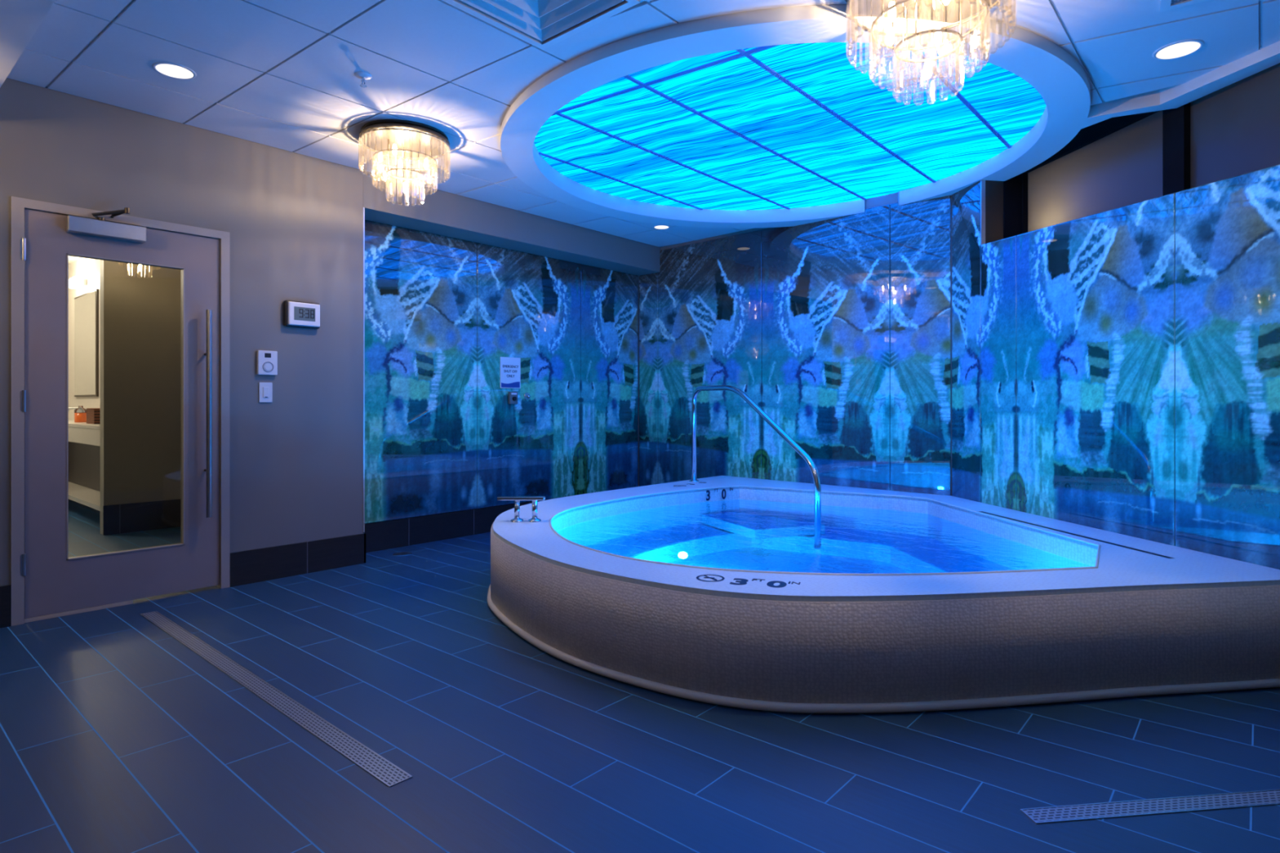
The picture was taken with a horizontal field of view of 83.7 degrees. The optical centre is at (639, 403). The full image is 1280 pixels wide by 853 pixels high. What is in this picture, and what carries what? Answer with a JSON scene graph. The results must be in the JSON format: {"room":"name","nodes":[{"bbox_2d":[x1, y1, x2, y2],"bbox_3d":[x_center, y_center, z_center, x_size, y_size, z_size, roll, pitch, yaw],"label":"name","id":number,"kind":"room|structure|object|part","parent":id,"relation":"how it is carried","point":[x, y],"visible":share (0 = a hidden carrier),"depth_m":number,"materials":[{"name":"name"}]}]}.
{"room":"spa","nodes":[
{"label":"spa","id":0,"kind":"room"},
{"bbox_2d":[0,0,55,87],"bbox_3d":[-2.113,-1.630,-1.105,7.740,0.500,5.640,0,0,41],"label":"ceiling","id":1,"kind":"structure","parent":0,"point":[20,20],"depth_m":2.61,"materials":[{"name":"white paint"}]},
{"bbox_2d":[68,256,82,265],"bbox_3d":[-5.894,-1.660,5.627,6.520,0.040,3.960,0,0,41],"label":"ceiling","id":2,"kind":"structure","parent":0,"point":[71,259],"depth_m":8.14,"materials":[{"name":"white paint"}]},
{"bbox_2d":[68,257,100,420],"bbox_3d":[-4.729,-0.380,6.967,6.520,3.000,0.410,0,0,41],"label":"wall","id":3,"kind":"structure","parent":0,"point":[89,269],"depth_m":8.13,"materials":[{"name":"white paint"}]},
{"bbox_2d":[69,275,86,288],"bbox_3d":[-6.267,-1.340,7.957,0.280,0.110,0.110,0,0,41],"label":"wall sconce","id":4,"kind":"object","parent":3,"relation":"attached to","point":[75,282],"visible":1,"depth_m":7.88,"materials":[{"name":"metal"}]},
{"bbox_2d":[74,288,98,396],"bbox_3d":[-6.125,-0.640,7.891,1.000,1.140,0.024,0,0,41],"label":"wall mirror","id":5,"kind":"object","parent":3,"relation":"attached to","point":[86,304],"visible":1,"depth_m":7.81,"materials":[{"name":"brown mirror"}]},
{"bbox_2d":[100,259,181,535],"bbox_3d":[-4.369,-0.260,6.335,0.134,2.759,0.669,0,0,41],"label":"wall","id":6,"kind":"structure","parent":0,"point":[140,315],"depth_m":6.25,"materials":[{"name":"brown paint"}]},
{"bbox_2d":[0,77,363,586],"bbox_3d":[-4.516,-0.380,2.137,0.140,3.000,7.700,0,0,41],"label":"wall","id":7,"kind":"structure","parent":0,"point":[294,221],"depth_m":4.46,"materials":[{"name":"beige paint"}]},
{"bbox_2d":[10,195,230,626],"bbox_3d":[-2.842,0.030,3.977,0.232,2.180,1.006,0,0,41],"label":"door","id":8,"kind":"structure","parent":7,"relation":"in","point":[46,583],"depth_m":3.82,"materials":[{"name":"grey paint"}]},
{"bbox_3d":[-2.861,-1.015,3.869,0.166,0.090,0.067,0,0,-26],"label":"closer arm","id":9,"kind":"part","parent":8,"relation":"part of","materials":[{"name":"brown metal"}]},
{"bbox_3d":[-2.544,0.062,4.215,0.031,1.225,0.031,0,0,41],"label":"pull handle","id":10,"kind":"part","parent":8,"relation":"part of","materials":[{"name":"metal"}]},
{"bbox_2d":[258,382,272,402],"bbox_3d":[-2.359,-0.067,4.501,0.013,0.126,0.079,0,0,41],"label":"light switch","id":11,"kind":"object","parent":7,"relation":"attached to","point":[265,389],"visible":1,"depth_m":4.50,"materials":[{"name":"white plastic"}]},
{"bbox_2d":[257,350,277,375],"bbox_3d":[-2.349,-0.254,4.501,0.028,0.153,0.117,0,0,41],"label":"thermostat","id":12,"kind":"object","parent":7,"relation":"attached to","point":[267,361],"visible":1,"depth_m":4.49,"materials":[{"name":"white plastic"}]},
{"bbox_2d":[0,497,555,628],"bbox_3d":[-3.134,1.012,3.253,1.119,0.214,10.798,0,0,41],"label":"baseboard","id":13,"kind":"structure","parent":7,"relation":"attached to","point":[259,565],"depth_m":4.89,"materials":[{"name":"tile"}]},
{"bbox_2d":[283,300,319,328],"bbox_3d":[-2.201,-0.576,4.654,0.051,0.168,0.223,0,0,41],"label":"digital clock","id":14,"kind":"object","parent":7,"relation":"attached to","point":[295,313],"visible":1,"depth_m":4.63,"materials":[{"name":"white plastic"}]},
{"bbox_2d":[363,207,364,532],"bbox_3d":[-1.935,-0.233,5.000,0.010,2.275,0.010,0,0,41],"label":"trim","id":15,"kind":"structure","parent":7,"relation":"attached to","point":[363,207],"depth_m":5.00,"materials":[{"name":"metal"}]},
{"bbox_2d":[366,275,638,524],"bbox_3d":[-1.129,-0.380,6.520,0.140,3.000,3.640,0,0,41],"label":"wall","id":16,"kind":"structure","parent":0,"point":[637,276],"depth_m":7.69,"materials":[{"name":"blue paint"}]},
{"bbox_2d":[364,219,476,524],"bbox_3d":[-1.779,-0.234,5.655,0.010,2.271,1.174,0,0,41],"label":"mural panel","id":17,"kind":"object","parent":16,"relation":"attached to","point":[420,287],"visible":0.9,"depth_m":5.66,"materials":[{"name":"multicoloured glass"}]},
{"bbox_2d":[476,243,580,508],"bbox_3d":[-0.976,-0.234,6.552,0.046,2.271,1.226,0,0,41],"label":"mural panel","id":18,"kind":"object","parent":16,"relation":"attached to","point":[528,305],"depth_m":6.52,"materials":[{"name":"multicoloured glass"}]},
{"bbox_2d":[500,356,520,388],"bbox_3d":[-1.154,-0.270,6.360,0.007,0.275,0.224,0,0,41],"label":"sign","id":19,"kind":"object","parent":18,"relation":"attached to","point":[510,367],"visible":1,"depth_m":6.36,"materials":[{"name":"white plastic"}]},
{"bbox_2d":[508,391,517,404],"bbox_3d":[-1.127,-0.045,6.363,0.044,0.110,0.090,0,0,41],"label":"box","id":20,"kind":"object","parent":18,"relation":"attached to","point":[513,396],"visible":1,"depth_m":6.34,"materials":[{"name":"black plastic"}]},
{"bbox_3d":[-1.017,-0.060,6.496,0.035,0.069,0.069,0,0,41],"label":"shut off knob","id":21,"kind":"part","parent":18,"relation":"part of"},
{"bbox_2d":[580,263,637,494],"bbox_3d":[-0.305,-0.234,7.351,0.010,2.271,0.851,0,0,41],"label":"mural panel","id":22,"kind":"object","parent":16,"relation":"attached to","point":[608,298],"visible":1,"depth_m":7.32,"materials":[{"name":"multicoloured glass"}]},
{"bbox_2d":[363,170,660,275],"bbox_3d":[-0.975,-1.625,6.346,0.319,0.510,3.298,0,0,41],"label":"soffit beam","id":23,"kind":"structure","parent":0,"point":[439,212],"depth_m":5.90,"materials":[{"name":"beige paint"}]},
{"bbox_2d":[0,499,1279,852],"bbox_3d":[-2.164,1.180,3.074,15.700,0.120,12.200,0,0,41],"label":"floor","id":24,"kind":"structure","parent":0,"point":[117,736],"depth_m":2.28,"materials":[{"name":"grey tile"}]},
{"bbox_2d":[68,419,100,511],"bbox_3d":[-5.895,0.660,7.489,3.675,0.920,0.329,0,0,41],"label":"vanity","id":25,"kind":"object","parent":24,"relation":"on","point":[84,438],"visible":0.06,"depth_m":7.54,"materials":[{"name":"white stone"}]},
{"bbox_2d":[68,481,100,511],"bbox_3d":[-5.890,0.940,7.495,3.675,0.040,0.305,0,0,41],"label":"shelf","id":26,"kind":"object","parent":25,"relation":"attached to","point":[89,495],"depth_m":7.20,"materials":[{"name":"beige wood"}]},
{"bbox_2d":[68,419,100,429],"bbox_3d":[-5.895,0.217,7.489,3.675,0.035,0.329,0,0,41],"label":"countertop","id":27,"kind":"structure","parent":25,"relation":"on","point":[71,423],"depth_m":6.76,"materials":[{"name":"white stone"}]},
{"bbox_2d":[68,407,84,412],"bbox_3d":[-6.154,0.123,7.782,0.171,0.152,0.158,0,0,41],"label":"faucet","id":28,"kind":"object","parent":27,"relation":"on","point":[69,408],"visible":0.52,"depth_m":7.78,"materials":[{"name":"metal"}]},
{"bbox_2d":[74,405,86,422],"bbox_3d":[-5.791,0.115,7.392,0.107,0.170,0.107,0,0,41],"label":"soap bottle","id":29,"kind":"object","parent":27,"relation":"on","point":[79,416],"visible":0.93,"depth_m":7.36,"materials":[{"name":"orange plastic"}]},
{"bbox_2d":[86,408,100,424],"bbox_3d":[-5.219,0.124,6.922,0.300,0.151,0.182,0,0,41],"label":"wicker basket","id":30,"kind":"object","parent":27,"relation":"on","point":[93,415],"visible":0.48,"depth_m":6.79,"materials":[{"name":"brown wicker"}]},
{"bbox_3d":[-5.781,0.578,7.586,3.500,0.684,0.025,0,0,41],"label":"panel","id":31,"kind":"part","parent":25,"relation":"part of","materials":[{"name":"brown wood"}]},
{"bbox_2d":[140,611,412,786],"bbox_3d":[-1.663,1.118,2.957,2.560,0.003,0.076,0,0,42],"label":"floor drain","id":32,"kind":"object","parent":24,"relation":"on","point":[371,762],"visible":1,"depth_m":2.60,"materials":[{"name":"metal"}]},
{"bbox_2d":[392,551,412,555],"bbox_3d":[-1.759,1.118,5.293,0.140,0.003,0.140,0,0,41],"label":"cover","id":33,"kind":"object","parent":24,"relation":"on","point":[402,553],"visible":1,"depth_m":5.29,"materials":[{"name":"metal"}]},
{"bbox_2d":[487,475,1279,713],"bbox_3d":[1.151,0.906,4.193,4.166,0.426,3.647,0,0,41],"label":"hot tub","id":34,"kind":"object","parent":24,"relation":"on","point":[718,590],"visible":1,"depth_m":2.80,"materials":[{"name":"white tile"}]},
{"bbox_2d":[497,496,545,522],"bbox_3d":[-0.704,0.627,4.234,0.280,0.144,0.076,0,0,0],"label":"spout","id":35,"kind":"object","parent":34,"relation":"on","point":[517,500],"visible":1,"depth_m":4.22,"materials":[{"name":"metal"}]},
{"bbox_3d":[-0.729,0.634,4.234,0.032,0.119,0.032,0,0,41],"label":"post","id":36,"kind":"part","parent":35,"relation":"part of","materials":[{"name":"metal"}]},
{"bbox_3d":[-0.624,0.634,4.234,0.032,0.119,0.032,0,0,41],"label":"post","id":37,"kind":"part","parent":35,"relation":"part of","materials":[{"name":"metal"}]},
{"bbox_2d":[678,551,687,559],"bbox_3d":[0.269,0.952,4.470,0.058,0.035,0.057,0,0,41],"label":"lamp","id":38,"kind":"object","parent":34,"relation":"attached to","point":[682,555],"depth_m":4.46,"materials":[{"name":"white glass"}]},
{"bbox_2d":[688,385,821,549],"bbox_3d":[0.839,0.410,5.588,0.090,1.121,1.840,0,0,-24],"label":"handrail","id":39,"kind":"object","parent":34,"relation":"attached to","point":[817,487],"visible":1,"depth_m":5.26,"materials":[{"name":"metal"}]},
{"bbox_2d":[551,486,1097,573],"bbox_3d":[1.003,0.906,4.244,2.995,0.404,2.937,0,0,41],"label":"basin","id":40,"kind":"object","parent":34,"relation":"in","point":[701,530],"depth_m":5.05,"materials":[{"name":"white tile"}]},
{"bbox_3d":[1.003,0.699,4.245,3.014,0.012,2.957,0,0,41],"label":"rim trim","id":41,"kind":"part","parent":34,"relation":"part of","materials":[{"name":"blue liquid"}]},
{"bbox_3d":[0.512,1.101,4.292,2.774,0.034,4.537,0,0,-25],"label":"trim","id":42,"kind":"part","parent":34,"relation":"part of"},
{"bbox_2d":[980,511,1173,558],"bbox_3d":[2.297,0.716,3.916,0.036,0.029,1.414,0,0,-8],"label":"grille","id":43,"kind":"object","parent":34,"relation":"attached to","point":[1088,540],"depth_m":3.81,"materials":[{"name":"black plastic"}]},
{"bbox_2d":[1019,789,1279,824],"bbox_3d":[1.843,1.118,2.031,1.600,0.003,0.066,0,0,-7],"label":"floor drain","id":44,"kind":"object","parent":24,"relation":"on","point":[1264,797],"visible":1,"depth_m":1.98,"materials":[{"name":"metal"}]},
{"bbox_2d":[7,0,1279,246],"bbox_3d":[1.519,-1.647,3.088,7.760,0.041,6.345,0,0,41],"label":"ceiling","id":45,"kind":"structure","parent":0,"point":[277,73],"depth_m":3.38,"materials":[{"name":"white tile"}]},
{"bbox_2d":[152,61,196,79],"bbox_3d":[-2.274,-1.623,3.490,0.182,0.004,0.182,0,0,41],"label":"recessed light","id":46,"kind":"object","parent":45,"relation":"in","point":[171,69],"visible":1,"depth_m":3.48,"materials":[{"name":"white paint"}]},
{"bbox_2d":[354,71,372,87],"bbox_3d":[-1.373,-1.599,3.542,0.084,0.052,0.084,0,0,41],"label":"sprinkler head","id":47,"kind":"object","parent":45,"relation":"attached to","point":[364,76],"visible":1,"depth_m":3.53},
{"bbox_2d":[358,119,450,200],"bbox_3d":[-1.427,-1.427,4.341,0.531,0.398,0.530,0,0,41],"label":"chandelier","id":48,"kind":"object","parent":45,"relation":"hanging from","point":[397,137],"visible":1,"depth_m":4.28,"materials":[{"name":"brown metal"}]},
{"bbox_3d":[-1.568,-1.490,4.311,0.026,0.068,0.025,0,0,41],"label":"bulb","id":49,"kind":"part","parent":48,"relation":"part of","materials":[{"name":"white glass"}]},
{"bbox_3d":[-1.442,-1.490,4.198,0.026,0.068,0.025,0,0,41],"label":"bulb","id":50,"kind":"part","parent":48,"relation":"part of","materials":[{"name":"white glass"}]},
{"bbox_3d":[-1.500,-1.490,4.466,0.026,0.068,0.025,0,0,41],"label":"bulb","id":51,"kind":"part","parent":48,"relation":"part of","materials":[{"name":"white glass"}]},
{"bbox_3d":[-1.427,-1.486,4.341,0.518,0.200,0.518,0,0,41],"label":"hanging frame","id":52,"kind":"part","parent":48,"relation":"part of","materials":[{"name":"gold metal"}]},
{"bbox_3d":[-1.427,-1.603,4.341,0.524,0.046,0.524,0,0,41],"label":"ceiling plate","id":53,"kind":"part","parent":48,"relation":"part of","materials":[{"name":"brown metal"}]},
{"bbox_3d":[-1.427,-1.310,4.341,0.026,0.068,0.025,0,0,41],"label":"bulb","id":54,"kind":"part","parent":48,"relation":"part of","materials":[{"name":"white glass"}]},
{"bbox_3d":[-1.331,-1.490,4.449,0.026,0.068,0.025,0,0,41],"label":"bulb","id":55,"kind":"part","parent":48,"relation":"part of","materials":[{"name":"white glass"}]},
{"bbox_2d":[442,0,639,49],"bbox_3d":[-0.416,-1.679,2.859,0.592,0.116,0.592,0,0,41],"label":"ceiling vent","id":56,"kind":"object","parent":45,"relation":"in","point":[542,24],"visible":1,"depth_m":3.00,"materials":[{"name":"white painted metal"}]},
{"bbox_2d":[653,224,670,229],"bbox_3d":[0.199,-1.623,6.585,0.154,0.004,0.154,0,0,41],"label":"recessed light","id":57,"kind":"object","parent":45,"relation":"in","point":[660,226],"visible":0.99,"depth_m":6.57,"materials":[{"name":"white paint"}]},
{"bbox_2d":[533,42,1045,209],"bbox_3d":[0.872,-1.682,4.661,3.230,0.020,3.230,0,0,41],"label":"ceiling panel","id":58,"kind":"object","parent":45,"relation":"in","point":[796,125],"visible":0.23,"depth_m":4.31,"materials":[{"name":"blue glass"}]},
{"bbox_2d":[500,4,1090,228],"bbox_3d":[0.820,-1.665,4.601,3.500,0.190,3.341,0,0,41],"label":"trim","id":59,"kind":"structure","parent":45,"relation":"attached to","point":[1061,81],"depth_m":3.50,"materials":[{"name":"white paint"}]},
{"bbox_2d":[847,0,1014,97],"bbox_3d":[1.107,-1.411,2.748,0.605,0.430,0.605,0,0,35],"label":"chandelier","id":60,"kind":"object","parent":45,"relation":"hanging from","point":[952,11],"visible":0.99,"depth_m":2.83,"materials":[{"name":"clear glass"}]},
{"bbox_3d":[1.010,-1.479,2.880,0.030,0.073,0.029,0,0,35],"label":"bulb","id":61,"kind":"part","parent":60,"relation":"part of","materials":[{"name":"white glass"}]},
{"bbox_3d":[0.951,-1.479,2.696,0.030,0.073,0.029,0,0,35],"label":"bulb","id":62,"kind":"part","parent":60,"relation":"part of","materials":[{"name":"white glass"}]},
{"bbox_3d":[1.107,-1.601,2.748,0.597,0.050,0.597,0,0,35],"label":"ceiling plate","id":63,"kind":"part","parent":60,"relation":"part of","materials":[{"name":"metal"}]},
{"bbox_3d":[1.107,-1.475,2.748,0.591,0.216,0.591,0,0,35],"label":"hanging frame","id":64,"kind":"part","parent":60,"relation":"part of","materials":[{"name":"gold metal"}]},
{"bbox_3d":[1.107,-1.285,2.748,0.030,0.073,0.029,0,0,35],"label":"bulb","id":65,"kind":"part","parent":60,"relation":"part of","materials":[{"name":"white glass"}]},
{"bbox_3d":[1.203,-1.479,2.881,0.030,0.073,0.029,0,0,35],"label":"bulb","id":66,"kind":"part","parent":60,"relation":"part of","materials":[{"name":"white glass"}]},
{"bbox_3d":[1.109,-1.479,2.583,0.030,0.073,0.029,0,0,35],"label":"bulb","id":67,"kind":"part","parent":60,"relation":"part of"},
{"bbox_2d":[1152,39,1204,60],"bbox_3d":[2.473,-1.623,3.283,0.192,0.004,0.192,0,0,41],"label":"recessed light","id":68,"kind":"object","parent":45,"relation":"in","point":[1178,49],"visible":1,"depth_m":3.27,"materials":[{"name":"white paint"}]},
{"bbox_2d":[1080,40,1279,128],"bbox_3d":[3.238,-1.626,1.958,0.398,0.109,4.551,0,0,-18],"label":"trim","id":69,"kind":"structure","parent":45,"relation":"attached to","point":[1175,96],"depth_m":3.64,"materials":[{"name":"white paint"}]},
{"bbox_2d":[1159,0,1208,12],"bbox_3d":[2.206,-1.622,2.614,0.470,0.008,0.510,0,0,34],"label":"ceiling vent","id":70,"kind":"object","parent":45,"relation":"in","point":[1165,5],"visible":1,"depth_m":2.89,"materials":[{"name":"white paint"}]},
{"bbox_3d":[2.206,-1.624,2.614,0.400,0.002,0.440,0,0,34],"label":"perforated plate","id":71,"kind":"part","parent":70,"relation":"part of","materials":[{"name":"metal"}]},
{"bbox_2d":[638,192,951,495],"bbox_3d":[1.204,-0.380,6.618,3.554,3.000,0.192,0,0,45],"label":"wall","id":72,"kind":"structure","parent":0,"point":[891,198],"depth_m":5.87,"materials":[{"name":"blue printed mural"},{"name":"glossy glass"}]},
{"bbox_2d":[639,272,657,486],"bbox_3d":[0.091,-0.346,7.586,0.271,2.497,0.010,0,0,44],"label":"mural panel","id":73,"kind":"object","parent":72,"relation":"attached to","point":[648,283],"visible":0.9,"depth_m":7.57,"materials":[{"name":"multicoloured glass"}]},
{"bbox_2d":[657,230,761,484],"bbox_3d":[0.654,-0.346,7.033,1.298,2.497,0.010,0,0,45],"label":"mural panel","id":74,"kind":"object","parent":72,"relation":"attached to","point":[709,292],"visible":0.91,"depth_m":6.98,"materials":[{"name":"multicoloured glass"}]},
{"bbox_2d":[761,204,889,490],"bbox_3d":[1.562,-0.440,6.152,1.224,2.310,0.010,0,0,45],"label":"mural panel","id":75,"kind":"object","parent":72,"relation":"attached to","point":[825,284],"visible":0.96,"depth_m":6.09,"materials":[{"name":"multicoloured glass"}]},
{"bbox_2d":[889,195,951,495],"bbox_3d":[2.179,-0.440,5.561,0.474,2.310,0.010,0,0,44],"label":"mural panel","id":76,"kind":"object","parent":72,"relation":"attached to","point":[920,232],"visible":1,"depth_m":5.56,"materials":[{"name":"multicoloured glass"}]},
{"bbox_3d":[3.174,-0.380,3.754,3.373,3.000,3.312,0,0,41],"label":"wall","id":77,"kind":"structure","parent":0,"visible":0},
{"bbox_2d":[951,180,980,502],"bbox_3d":[2.377,-0.453,5.210,0.010,2.335,0.352,0,0,-6],"label":"mural panel","id":78,"kind":"object","parent":77,"relation":"attached to","point":[966,202],"visible":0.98,"depth_m":5.20,"materials":[{"name":"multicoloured glass"}]},
{"bbox_2d":[980,235,1016,510],"bbox_3d":[2.428,-0.200,4.846,0.010,1.830,0.375,0,0,-6],"label":"mural panel","id":79,"kind":"object","parent":77,"relation":"attached to","point":[997,258],"visible":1,"depth_m":4.83,"materials":[{"name":"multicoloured glass"}]},
{"bbox_2d":[1016,192,1175,546],"bbox_3d":[2.536,-0.190,4.077,0.010,1.809,1.171,0,0,-8],"label":"mural panel","id":80,"kind":"object","parent":77,"relation":"attached to","point":[1095,294],"visible":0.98,"depth_m":3.97,"materials":[{"name":"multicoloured glass"}]},
{"bbox_2d":[980,62,1279,244],"bbox_3d":[2.828,-1.391,3.483,0.412,0.918,3.190,0,0,-8],"label":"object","id":81,"kind":"structure","parent":77,"relation":"in","point":[1233,130],"depth_m":4.09,"materials":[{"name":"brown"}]},
{"bbox_3d":[2.503,-1.472,5.045,0.139,0.715,0.005,0,0,-8],"label":"reveal panel","id":82,"kind":"part","parent":81,"relation":"part of","materials":[{"name":"brown metal"}]},
{"bbox_3d":[2.841,-1.376,4.492,0.025,0.529,1.145,0,0,-8],"label":"pane","id":83,"kind":"part","parent":81,"relation":"part of","materials":[{"name":"grey"}]},
{"bbox_3d":[3.029,-1.337,3.158,0.025,0.606,1.290,0,0,-8],"label":"pane","id":84,"kind":"part","parent":81,"relation":"part of","materials":[{"name":"grey glass"}]},
{"bbox_2d":[1175,164,1279,569],"bbox_3d":[2.700,-0.158,2.913,0.010,1.745,1.172,0,0,-8],"label":"mural panel","id":85,"kind":"object","parent":77,"relation":"attached to","point":[1228,230],"visible":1,"depth_m":3.23,"materials":[{"name":"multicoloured glass"}]},
{"bbox_3d":[-5.894,-0.380,5.627,6.520,3.000,3.960,0,0,41],"label":"wall","id":86,"kind":"structure","parent":0,"visible":0},
{"bbox_2d":[138,264,146,276],"bbox_3d":[-4.079,-1.217,5.825,0.398,0.366,0.398,0,0,35],"label":"chandelier","id":87,"kind":"object","parent":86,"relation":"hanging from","point":[140,265],"visible":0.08,"depth_m":5.82,"materials":[{"name":"clear glass"}]}
]}

